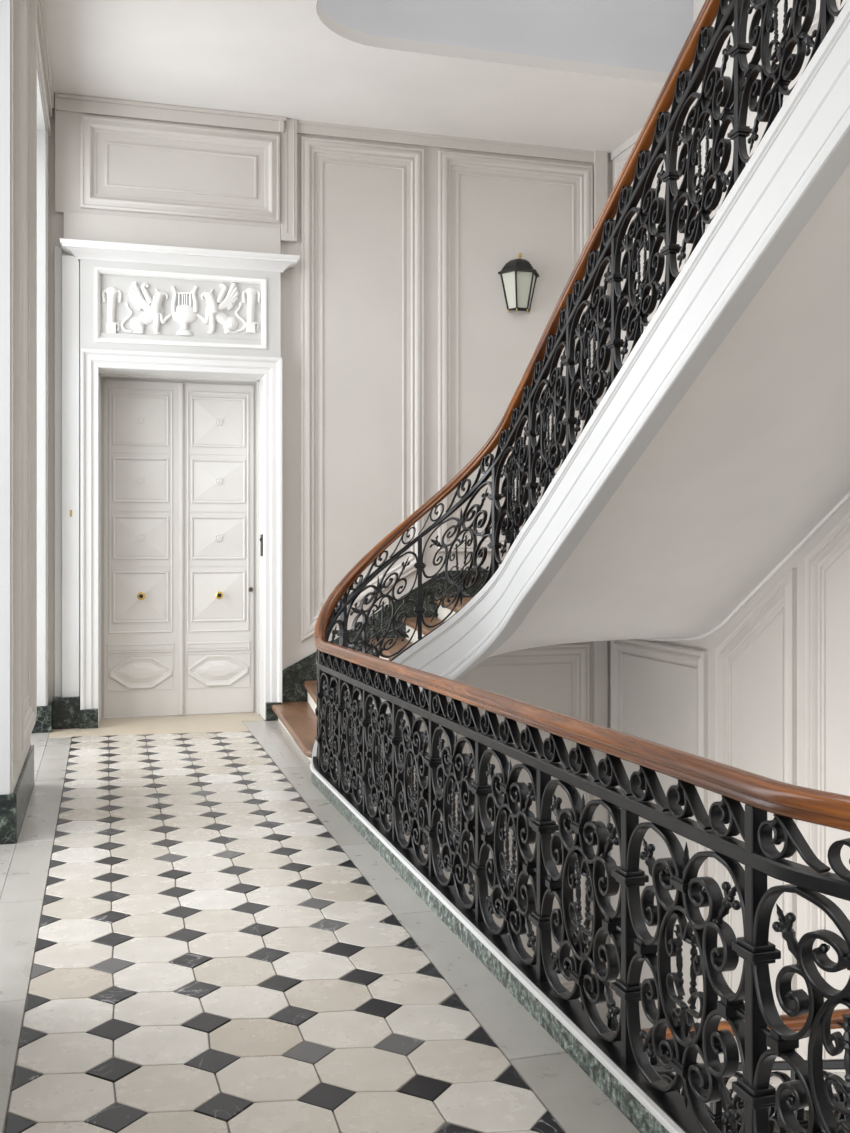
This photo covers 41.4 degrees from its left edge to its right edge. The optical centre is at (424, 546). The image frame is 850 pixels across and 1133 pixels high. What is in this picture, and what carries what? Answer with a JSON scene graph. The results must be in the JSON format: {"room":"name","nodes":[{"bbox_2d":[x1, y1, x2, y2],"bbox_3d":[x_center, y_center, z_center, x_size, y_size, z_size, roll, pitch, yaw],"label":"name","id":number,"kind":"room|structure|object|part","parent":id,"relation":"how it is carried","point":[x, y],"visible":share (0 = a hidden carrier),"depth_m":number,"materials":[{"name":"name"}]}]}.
{"room":"historic interior","nodes":[
{"label":"historic interior","id":0,"kind":"room"},
{"bbox_2d":[0,0,53,794],"bbox_3d":[-1.593,-0.550,2.484,0.895,6.500,14.050,0,0,-16],"label":"wall","id":1,"kind":"structure","parent":0,"point":[26,81],"depth_m":6.54,"materials":[{"name":"beige paint"}]},
{"bbox_3d":[-2.268,-1.175,6.399,0.049,4.550,1.270,0,0,-16],"label":"panel moulding","id":2,"kind":"part","parent":1,"relation":"part of","materials":[{"name":"beige paint"}]},
{"bbox_2d":[0,702,52,844],"bbox_3d":[-2.292,1.375,5.108,0.785,0.250,8.520,0,0,-16],"label":"baseboard","id":3,"kind":"structure","parent":1,"relation":"attached to","point":[13,807],"depth_m":6.02,"materials":[{"name":"green stone"}]},
{"bbox_3d":[-1.177,-3.575,2.576,0.045,0.350,14.000,0,0,-16],"label":"cornice","id":4,"kind":"part","parent":1,"relation":"part of","materials":[{"name":"beige paint"}]},
{"bbox_2d":[0,714,641,1132],"bbox_3d":[0.763,1.670,3.440,5.950,0.341,14.200,0,0,-16],"label":"floor","id":5,"kind":"structure","parent":0,"point":[163,1071],"depth_m":3.94,"materials":[{"name":"tile"}]},
{"bbox_2d":[48,712,264,737],"bbox_3d":[-2.231,1.506,9.488,1.758,0.012,1.046,0,0,-16],"label":"threshold","id":6,"kind":"object","parent":5,"relation":"on","point":[220,722],"depth_m":9.45,"materials":[{"name":"beige stone"}]},
{"bbox_2d":[272,0,849,1121],"bbox_3d":[1.286,1.343,6.274,3.476,7.294,8.460,0,0,-16],"label":"staircase","id":7,"kind":"structure","parent":5,"relation":"on","point":[719,446],"depth_m":6.13,"materials":[{"name":"paint"}]},
{"bbox_2d":[313,0,849,1132],"bbox_3d":[0.623,0.233,4.976,1.369,7.208,6.224,0,0,-16],"label":"stair railing","id":8,"kind":"object","parent":7,"relation":"on","point":[675,1040],"visible":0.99,"depth_m":4.01,"materials":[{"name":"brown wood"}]},
{"bbox_3d":[-0.653,1.025,7.123,0.072,0.749,0.086,0,0,-16],"label":"post","id":9,"kind":"part","parent":8,"relation":"part of","materials":[{"name":"black metal"}]},
{"bbox_3d":[-0.567,1.086,6.833,0.036,0.627,0.587,0,0,-17],"label":"scroll panel","id":10,"kind":"part","parent":8,"relation":"part of","materials":[{"name":"black metal"}]},
{"bbox_3d":[-0.644,0.926,7.417,0.099,0.863,0.580,0,0,9],"label":"scroll panel","id":11,"kind":"part","parent":8,"relation":"part of","materials":[{"name":"black metal"}]},
{"bbox_3d":[-0.480,1.083,6.543,0.073,0.649,0.085,0,0,-16],"label":"post","id":12,"kind":"part","parent":8,"relation":"part of","materials":[{"name":"black metal"}]},
{"bbox_3d":[-0.557,0.676,7.697,0.072,0.778,0.088,0,0,36],"label":"post","id":13,"kind":"part","parent":8,"relation":"part of","materials":[{"name":"black metal"}]},
{"bbox_3d":[-0.394,1.082,6.253,0.036,0.636,0.587,0,0,-17],"label":"scroll panel","id":14,"kind":"part","parent":8,"relation":"part of","materials":[{"name":"black metal"}]},
{"bbox_3d":[-0.307,1.079,5.963,0.073,0.658,0.085,0,0,-16],"label":"post","id":15,"kind":"part","parent":8,"relation":"part of","materials":[{"name":"black metal"}]},
{"bbox_3d":[-0.221,1.077,5.674,0.036,0.645,0.587,0,0,-17],"label":"scroll panel","id":16,"kind":"part","parent":8,"relation":"part of","materials":[{"name":"black metal"}]},
{"bbox_3d":[-0.314,0.508,7.862,0.580,0.957,0.099,0,0,-26],"label":"scroll panel","id":17,"kind":"part","parent":8,"relation":"part of","materials":[{"name":"black metal"}]},
{"bbox_3d":[-0.134,1.075,5.384,0.073,0.667,0.085,0,0,-16],"label":"post","id":18,"kind":"part","parent":8,"relation":"part of","materials":[{"name":"black metal"}]},
{"bbox_3d":[-0.048,1.073,5.094,0.036,0.654,0.587,0,0,-17],"label":"scroll panel","id":19,"kind":"part","parent":8,"relation":"part of","materials":[{"name":"black metal"}]},
{"bbox_3d":[-0.036,0.296,7.956,0.088,0.715,0.072,0,0,1],"label":"post","id":20,"kind":"part","parent":8,"relation":"part of","materials":[{"name":"black metal"}]},
{"bbox_3d":[0.039,1.010,4.804,0.073,0.796,0.085,0,0,-16],"label":"post","id":21,"kind":"part","parent":8,"relation":"part of","materials":[{"name":"black metal"}]},
{"bbox_3d":[0.125,1.068,4.514,0.036,0.662,0.587,0,0,-17],"label":"scroll panel","id":22,"kind":"part","parent":8,"relation":"part of","materials":[{"name":"black metal"}]},
{"bbox_3d":[0.240,0.059,7.856,0.580,1.023,0.099,0,0,28],"label":"scroll panel","id":23,"kind":"part","parent":8,"relation":"part of","materials":[{"name":"black metal"}]},
{"bbox_3d":[0.212,1.066,4.224,0.073,0.685,0.085,0,0,-16],"label":"post","id":24,"kind":"part","parent":8,"relation":"part of","materials":[{"name":"black metal"}]},
{"bbox_3d":[0.478,-0.171,7.685,0.072,0.749,0.088,0,0,-35],"label":"post","id":25,"kind":"part","parent":8,"relation":"part of","materials":[{"name":"black metal"}]},
{"bbox_3d":[0.298,1.064,3.934,0.036,0.670,0.587,0,0,-17],"label":"scroll panel","id":26,"kind":"part","parent":8,"relation":"part of","materials":[{"name":"black metal"}]},
{"bbox_3d":[0.591,-0.364,7.408,0.058,0.963,0.589,0,0,-19],"label":"scroll panel","id":27,"kind":"part","parent":8,"relation":"part of","materials":[{"name":"black metal"}]},
{"bbox_3d":[0.678,-0.548,7.118,0.072,0.753,0.084,0,0,-16],"label":"post","id":28,"kind":"part","parent":8,"relation":"part of","materials":[{"name":"black metal"}]},
{"bbox_3d":[0.385,1.061,3.644,0.073,0.693,0.085,0,0,-16],"label":"post","id":29,"kind":"part","parent":8,"relation":"part of","materials":[{"name":"black metal"}]},
{"bbox_3d":[0.761,-0.725,6.827,0.036,0.965,0.586,0,0,-16],"label":"scroll panel","id":30,"kind":"part","parent":8,"relation":"part of","materials":[{"name":"black metal"}]},
{"bbox_3d":[0.844,-0.986,6.536,0.072,0.956,0.084,0,0,-16],"label":"post","id":31,"kind":"part","parent":8,"relation":"part of","materials":[{"name":"black metal"}]},
{"bbox_3d":[0.472,1.059,3.354,0.036,0.678,0.587,0,0,-17],"label":"scroll panel","id":32,"kind":"part","parent":8,"relation":"part of","materials":[{"name":"black metal"}]},
{"bbox_3d":[0.927,-1.069,6.245,0.036,0.973,0.586,0,0,-16],"label":"scroll panel","id":33,"kind":"part","parent":8,"relation":"part of","materials":[{"name":"black metal"}]},
{"bbox_3d":[1.010,-1.242,5.954,0.072,0.784,0.084,0,0,-16],"label":"post","id":34,"kind":"part","parent":8,"relation":"part of","materials":[{"name":"black metal"}]},
{"bbox_3d":[0.558,1.056,3.065,0.073,0.702,0.085,0,0,-16],"label":"post","id":35,"kind":"part","parent":8,"relation":"part of","materials":[{"name":"black metal"}]},
{"bbox_3d":[1.092,-1.415,5.663,0.036,0.979,0.586,0,0,-16],"label":"scroll panel","id":36,"kind":"part","parent":8,"relation":"part of","materials":[{"name":"black metal"}]},
{"bbox_3d":[1.122,2.904,5.559,0.072,0.927,0.084,0,0,-16],"label":"post","id":37,"kind":"part","parent":8,"relation":"part of","materials":[{"name":"black metal"}]},
{"bbox_3d":[1.175,-1.588,5.372,0.072,0.790,0.084,0,0,-16],"label":"post","id":38,"kind":"part","parent":8,"relation":"part of","materials":[{"name":"black metal"}]},
{"bbox_3d":[1.205,2.840,5.268,0.036,0.923,0.586,0,0,-16],"label":"scroll panel","id":39,"kind":"part","parent":8,"relation":"part of","materials":[{"name":"black metal"}]},
{"bbox_3d":[0.645,1.055,2.775,0.044,0.686,0.587,0,0,-16],"label":"scroll panel","id":40,"kind":"part","parent":8,"relation":"part of","materials":[{"name":"black metal"}]},
{"bbox_3d":[1.258,-1.760,5.081,0.036,0.984,0.586,0,0,-16],"label":"scroll panel","id":41,"kind":"part","parent":8,"relation":"part of","materials":[{"name":"black metal"}]},
{"bbox_3d":[1.288,2.700,4.977,0.072,0.780,0.084,0,0,-16],"label":"post","id":42,"kind":"part","parent":8,"relation":"part of","materials":[{"name":"black metal"}]},
{"bbox_3d":[1.341,-1.932,4.790,0.072,0.796,0.084,0,0,-16],"label":"post","id":43,"kind":"part","parent":8,"relation":"part of","materials":[{"name":"black metal"}]},
{"bbox_3d":[1.370,2.564,4.686,0.036,0.922,0.586,0,0,-16],"label":"scroll panel","id":44,"kind":"part","parent":8,"relation":"part of","materials":[{"name":"black metal"}]},
{"bbox_3d":[0.731,0.988,2.485,0.073,0.837,0.085,0,0,-16],"label":"post","id":45,"kind":"part","parent":8,"relation":"part of","materials":[{"name":"black metal"}]},
{"bbox_3d":[1.423,-2.103,4.499,0.036,0.987,0.586,0,0,-16],"label":"scroll panel","id":46,"kind":"part","parent":8,"relation":"part of","materials":[{"name":"black metal"}]},
{"bbox_3d":[1.453,2.424,4.395,0.072,0.780,0.084,0,0,-16],"label":"post","id":47,"kind":"part","parent":8,"relation":"part of","materials":[{"name":"black metal"}]},
{"bbox_3d":[0.915,1.056,2.255,0.264,0.699,0.525,0,0,-16],"label":"scroll panel","id":48,"kind":"part","parent":8,"relation":"part of","materials":[{"name":"black metal"}]},
{"bbox_3d":[1.536,2.288,4.104,0.036,0.921,0.586,0,0,-16],"label":"scroll panel","id":49,"kind":"part","parent":8,"relation":"part of","materials":[{"name":"black metal"}]},
{"bbox_3d":[1.506,-2.368,4.208,0.072,0.986,0.084,0,0,-16],"label":"post","id":50,"kind":"part","parent":8,"relation":"part of","materials":[{"name":"black metal"}]},
{"bbox_3d":[1.589,-2.446,3.917,0.036,0.992,0.586,0,0,-16],"label":"scroll panel","id":51,"kind":"part","parent":8,"relation":"part of","materials":[{"name":"black metal"}]},
{"bbox_2d":[49,93,610,1026],"bbox_3d":[-1.008,0.150,10.215,6.250,13.700,0.698,0,0,-16],"label":"wall","id":52,"kind":"structure","parent":0,"point":[403,353],"depth_m":10.10,"materials":[{"name":"beige paint"}]},
{"bbox_2d":[53,696,281,728],"bbox_3d":[-2.167,1.371,9.546,1.885,0.257,0.150,0,0,-16],"label":"baseboard","id":53,"kind":"structure","parent":52,"relation":"attached to","point":[67,714],"depth_m":9.29,"materials":[{"name":"green stone"}]},
{"bbox_2d":[54,238,299,726],"bbox_3d":[-2.128,-0.509,9.698,2.023,4.018,0.580,0,0,-16],"label":"trim","id":54,"kind":"structure","parent":52,"relation":"attached to","point":[127,310],"depth_m":9.46,"materials":[{"name":"white paint"}]},
{"bbox_3d":[-2.056,-2.451,9.536,1.973,0.133,0.230,0,0,-16],"label":"cornice","id":55,"kind":"part","parent":54,"relation":"part of","materials":[{"name":"white paint"}]},
{"bbox_3d":[-2.061,-2.017,9.563,1.428,0.615,0.056,0,0,-16],"label":"frieze frame","id":56,"kind":"part","parent":54,"relation":"part of","materials":[{"name":"paint"}]},
{"bbox_3d":[-2.108,-0.071,9.755,1.676,3.142,0.480,0,0,-16],"label":"architrave","id":57,"kind":"part","parent":54,"relation":"part of","materials":[{"name":"white paint"}]},
{"bbox_2d":[101,377,255,717],"bbox_3d":[-2.176,0.000,9.994,1.382,3.000,0.174,0,0,-16],"label":"door","id":58,"kind":"structure","parent":52,"relation":"in","point":[178,457],"depth_m":10.01,"materials":[{"name":"paint"}]},
{"bbox_3d":[-2.488,0.430,9.863,0.072,0.072,0.088,0,0,-16],"label":"knob","id":59,"kind":"part","parent":58,"relation":"part of","materials":[{"name":"gold metal"}]},
{"bbox_3d":[-1.839,0.430,10.047,0.072,0.072,0.088,0,0,-16],"label":"knob","id":60,"kind":"part","parent":58,"relation":"part of","materials":[{"name":"gold metal"}]},
{"bbox_3d":[-2.065,-3.207,9.582,1.665,0.770,0.058,0,0,-16],"label":"overdoor moulding","id":61,"kind":"part","parent":52,"relation":"part of","materials":[{"name":"beige paint"}]},
{"bbox_2d":[260,534,262,555],"bbox_3d":[-1.446,-0.015,9.913,0.021,0.190,0.110,0,0,-16],"label":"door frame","id":62,"kind":"structure","parent":52,"relation":"attached to","point":[261,536],"depth_m":9.89,"materials":[{"name":"black metal"}]},
{"bbox_3d":[-0.549,-1.390,10.064,1.130,4.450,0.049,0,0,-16],"label":"panel moulding","id":63,"kind":"part","parent":52,"relation":"part of","materials":[{"name":"beige paint"}]},
{"bbox_3d":[0.235,-3.697,10.287,2.840,0.105,0.040,0,0,-16],"label":"cornice","id":64,"kind":"part","parent":52,"relation":"part of","materials":[{"name":"beige paint"}]},
{"bbox_3d":[0.857,-1.784,10.464,1.525,3.661,0.049,0,0,-16],"label":"panel moulding","id":65,"kind":"part","parent":52,"relation":"part of","materials":[{"name":"beige paint"}]},
{"bbox_2d":[498,253,538,312],"bbox_3d":[0.897,-2.458,10.408,0.410,0.553,0.186,0,0,-16],"label":"wall lantern","id":66,"kind":"object","parent":52,"relation":"attached to","point":[518,276],"visible":1,"depth_m":10.39,"materials":[{"name":"black metal"}]},
{"bbox_3d":[0.792,-2.378,10.405,0.174,0.346,0.067,0,0,44],"label":"glass pane","id":67,"kind":"part","parent":66,"relation":"part of","materials":[{"name":"white glass"}]},
{"bbox_3d":[0.895,-2.377,10.415,0.373,0.362,0.171,0,0,-16],"label":"frame","id":68,"kind":"part","parent":66,"relation":"part of","materials":[{"name":"black metal"}]},
{"bbox_3d":[0.906,-2.378,10.377,0.174,0.346,0.067,0,0,-16],"label":"glass pane","id":69,"kind":"part","parent":66,"relation":"part of","materials":[{"name":"white glass"}]},
{"bbox_3d":[0.987,-2.378,10.461,0.067,0.346,0.174,0,0,14],"label":"glass pane","id":70,"kind":"part","parent":66,"relation":"part of","materials":[{"name":"white glass"}]},
{"bbox_3d":[0.888,2.533,10.473,1.400,3.235,0.049,0,0,-16],"label":"panel moulding","id":71,"kind":"part","parent":52,"relation":"part of","materials":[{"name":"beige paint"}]},
{"bbox_2d":[44,0,669,153],"bbox_3d":[0.838,-3.795,3.175,5.950,0.090,14.050,0,0,-16],"label":"ceiling","id":72,"kind":"structure","parent":0,"point":[290,59],"depth_m":8.97,"materials":[{"name":"paint"}]},
{"bbox_2d":[317,0,693,72],"bbox_3d":[2.229,-5.270,2.836,3.460,2.860,12.635,0,0,-16],"label":"ceiling","id":73,"kind":"structure","parent":0,"point":[650,35],"depth_m":8.88,"materials":[{"name":"paint"}]},
{"bbox_2d":[609,0,849,1111],"bbox_3d":[3.736,0.150,4.312,0.353,13.700,14.650,0,0,-16],"label":"wall","id":74,"kind":"structure","parent":0,"point":[766,693],"depth_m":8.23,"materials":[{"name":"beige paint"}]},
{"bbox_2d":[282,570,669,1132],"bbox_3d":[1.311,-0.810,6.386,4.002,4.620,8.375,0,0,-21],"label":"baseboard","id":75,"kind":"structure","parent":74,"relation":"attached to","point":[623,1099],"depth_m":4.53,"materials":[{"name":"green stone"}]},
{"bbox_2d":[310,762,684,1132],"bbox_3d":[0.130,1.413,4.655,0.604,0.018,6.008,0,0,-21],"label":"trim","id":76,"kind":"structure","parent":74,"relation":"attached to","point":[669,1124],"depth_m":3.59,"materials":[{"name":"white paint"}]},
{"bbox_3d":[1.994,-3.715,9.950,0.020,0.070,1.650,0,0,-16],"label":"cornice","id":77,"kind":"part","parent":74,"relation":"part of","materials":[{"name":"beige paint"}]},
{"bbox_3d":[2.003,-1.800,9.880,0.065,3.600,1.410,0,0,-16],"label":"panel moulding","id":78,"kind":"part","parent":74,"relation":"part of","materials":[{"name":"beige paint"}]},
{"bbox_3d":[2.016,2.478,9.834,0.065,3.285,1.705,0,0,-16],"label":"panel moulding","id":79,"kind":"part","parent":74,"relation":"part of","materials":[{"name":"beige paint"}]},
{"bbox_2d":[608,1020,847,1132],"bbox_3d":[1.729,3.415,7.172,2.050,2.770,6.850,0,0,-16],"label":"baseboard","id":80,"kind":"structure","parent":74,"relation":"attached to","point":[611,1025],"depth_m":8.99,"materials":[{"name":"green stone"}]},
{"bbox_3d":[2.440,2.218,8.342,0.065,4.139,1.014,0,0,-16],"label":"panel moulding","id":81,"kind":"part","parent":74,"relation":"part of","materials":[{"name":"beige paint"}]},
{"bbox_3d":[2.476,-1.850,8.216,0.065,3.500,1.650,0,0,-16],"label":"panel moulding","id":82,"kind":"part","parent":74,"relation":"part of","materials":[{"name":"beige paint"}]},
{"bbox_3d":[2.833,1.396,6.961,0.065,4.633,1.540,0,0,-16],"label":"panel moulding","id":83,"kind":"part","parent":74,"relation":"part of","materials":[{"name":"beige paint"}]}
]}

